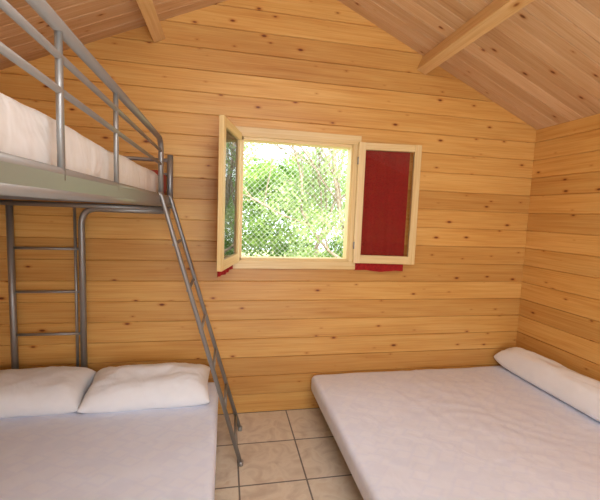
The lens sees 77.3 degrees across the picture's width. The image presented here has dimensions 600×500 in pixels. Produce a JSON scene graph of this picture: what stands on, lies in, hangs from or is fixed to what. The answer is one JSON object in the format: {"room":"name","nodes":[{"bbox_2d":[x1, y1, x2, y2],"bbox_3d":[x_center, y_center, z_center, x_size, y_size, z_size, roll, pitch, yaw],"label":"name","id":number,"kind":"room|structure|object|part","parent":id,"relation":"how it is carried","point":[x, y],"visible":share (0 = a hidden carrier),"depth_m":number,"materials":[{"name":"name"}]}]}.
{"room":"cabin bedroom","nodes":[
{"label":"cabin bedroom","id":0,"kind":"room"},
{"bbox_2d":[0,0,535,413],"bbox_3d":[-0.051,-0.373,3.104,4.464,3.540,0.040,1,6,-11],"label":"wall","id":1,"kind":"structure","parent":0,"point":[320,66],"depth_m":3.03,"materials":[{"name":"brown wood"}]},
{"bbox_2d":[217,115,241,276],"bbox_3d":[-0.514,-0.350,2.699,0.062,1.066,0.555,2,6,3],"label":"window","id":2,"kind":"structure","parent":1,"relation":"in","point":[230,137],"depth_m":2.64,"materials":[{"name":"brown wood"}]},
{"bbox_2d":[217,265,232,276],"bbox_3d":[-0.533,-0.329,2.729,0.024,1.016,0.420,2,6,3],"label":"curtain","id":3,"kind":"object","parent":2,"relation":"hanging from","point":[225,271],"depth_m":2.73,"materials":[{"name":"red fabric"}]},
{"bbox_3d":[-0.499,-0.384,2.690,0.004,0.889,0.439,2,6,3],"label":"glass","id":4,"kind":"part","parent":2,"relation":"part of","materials":[{"name":"clear glass"}]},
{"bbox_2d":[233,126,361,269],"bbox_3d":[-0.035,-0.404,3.119,1.050,1.120,0.112,1,6,-11],"label":"window frame","id":5,"kind":"structure","parent":1,"relation":"attached to","point":[350,143],"depth_m":3.09,"materials":[{"name":"brown wood"}]},
{"bbox_2d":[352,142,421,271],"bbox_3d":[0.725,-0.344,3.172,0.540,1.076,0.062,2,6,-4],"label":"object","id":6,"kind":"structure","parent":1,"relation":"in","point":[382,168],"depth_m":3.18,"materials":[{"name":"brown wood"}]},
{"bbox_2d":[214,408,363,499],"bbox_3d":[0.393,1.697,0.694,4.544,0.080,5.337,1,6,-11],"label":"floor","id":7,"kind":"structure","parent":0,"point":[294,454],"depth_m":2.59,"materials":[{"name":"tile"}]},
{"bbox_2d":[0,0,242,499],"bbox_3d":[-1.127,0.423,1.736,1.829,2.140,2.341,1,6,-11],"label":"bunk bed","id":8,"kind":"object","parent":7,"relation":"on","point":[162,453],"visible":0.88,"depth_m":1.97,"materials":[{"name":"silver metal"}]},
{"bbox_2d":[0,366,96,417],"bbox_3d":[-1.849,0.958,2.578,0.720,0.234,0.413,1,6,-12],"label":"pillow","id":9,"kind":"object","parent":8,"relation":"on","point":[52,390],"visible":0.99,"depth_m":2.47,"materials":[{"name":"white fabric"}]},
{"bbox_3d":[-1.354,-0.358,1.565,1.185,0.179,2.150,1,6,-11],"label":"mattress","id":10,"kind":"part","parent":8,"relation":"part of","materials":[{"name":"white fabric"}]},
{"bbox_3d":[-0.696,-0.416,1.477,0.032,0.390,1.796,1,6,-11],"label":"guard rail","id":11,"kind":"part","parent":8,"relation":"part of","materials":[{"name":"silver metal"}]},
{"bbox_3d":[-1.614,0.513,2.800,1.251,1.720,0.090,2,6,-7],"label":"support leg frame","id":12,"kind":"part","parent":8,"relation":"part of","materials":[{"name":"silver metal"}]},
{"bbox_3d":[-1.353,-0.398,1.561,1.289,0.390,2.254,1,6,-11],"label":"frame","id":13,"kind":"part","parent":8,"relation":"part of","materials":[{"name":"silver metal"}]},
{"bbox_3d":[-1.264,1.229,1.900,1.630,0.174,2.047,1,6,-11],"label":"mattress","id":14,"kind":"part","parent":8,"relation":"part of","materials":[{"name":"white fabric"}]},
{"bbox_2d":[77,362,209,413],"bbox_3d":[-1.083,0.968,2.725,0.840,0.245,0.413,1,6,-13],"label":"pillow","id":15,"kind":"object","parent":8,"relation":"on","point":[162,385],"visible":1,"depth_m":2.59,"materials":[{"name":"white fabric"}]},
{"bbox_2d":[151,170,165,193],"bbox_3d":[-1.535,-0.478,2.480,1.205,0.158,0.290,1,6,-11],"label":"blanket","id":16,"kind":"object","parent":8,"relation":"on","point":[156,171],"depth_m":2.64,"materials":[{"name":"fabric"}]},
{"bbox_2d":[311,365,599,499],"bbox_3d":[1.240,1.330,2.650,2.027,0.337,1.662,1,6,-11],"label":"double bed","id":17,"kind":"object","parent":7,"relation":"on","point":[487,432],"visible":0.94,"depth_m":2.41,"materials":[{"name":"white fabric"}]},
{"bbox_2d":[494,347,599,421],"bbox_3d":[2.091,1.046,2.962,0.250,0.244,1.300,1,6,-11],"label":"bolster pillow","id":18,"kind":"object","parent":17,"relation":"on","point":[581,392],"visible":1,"depth_m":2.95,"materials":[{"name":"white fabric"}]},
{"bbox_2d":[0,0,599,129],"bbox_3d":[0.508,-1.362,0.398,4.652,1.044,5.337,1,6,-11],"label":"ceiling","id":19,"kind":"structure","parent":0,"point":[541,64],"depth_m":2.63,"materials":[{"name":"brown wood"}]},
{"bbox_2d":[136,0,164,41],"bbox_3d":[-0.549,-1.334,0.196,0.131,0.148,5.246,1,6,-11],"label":"roof beam","id":20,"kind":"structure","parent":19,"relation":"attached to","point":[147,8],"depth_m":2.46,"materials":[{"name":"brown wood"}]},
{"bbox_2d":[417,0,533,74],"bbox_3d":[1.560,-1.295,0.618,0.131,0.148,5.246,1,6,-11],"label":"roof beam","id":21,"kind":"structure","parent":19,"relation":"attached to","point":[496,12],"depth_m":2.51,"materials":[{"name":"brown wood"}]},
{"bbox_2d":[516,114,599,380],"bbox_3d":[2.650,0.430,1.009,0.040,2.549,5.337,1,6,-11],"label":"wall","id":22,"kind":"structure","parent":0,"point":[559,314],"depth_m":3.14,"materials":[{"name":"brown wood"}]},
{"label":"outside","id":23,"kind":"structure","parent":0,"visible":0},
{"bbox_2d":[242,250,339,256],"bbox_3d":[0.627,0.915,12.084,22.000,0.100,16.843,1,6,-11],"label":"ground","id":24,"kind":"structure","parent":23,"point":[264,254],"depth_m":18.17,"materials":[{"name":"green plant"}]},
{"bbox_2d":[242,150,345,257],"bbox_3d":[0.745,-0.389,8.752,8.910,3.709,2.175,1,6,-11],"label":"tree","id":25,"kind":"object","parent":24,"relation":"on","point":[264,224],"visible":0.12,"depth_m":8.11,"materials":[{"name":"green plant"}]},
{"bbox_2d":[242,142,347,256],"bbox_3d":[0.549,-1.113,6.394,5.605,5.058,1.889,1,6,-11],"label":"tree","id":26,"kind":"object","parent":24,"relation":"on","point":[324,219],"visible":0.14,"depth_m":6.30,"materials":[{"name":"green plant"}]},
{"bbox_2d":[242,144,347,256],"bbox_3d":[0.991,0.032,5.246,7.044,3.100,0.053,1,6,-11],"label":"fence","id":27,"kind":"object","parent":24,"relation":"on","point":[269,144],"visible":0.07,"depth_m":4.94,"materials":[{"name":"metal"}]}
]}

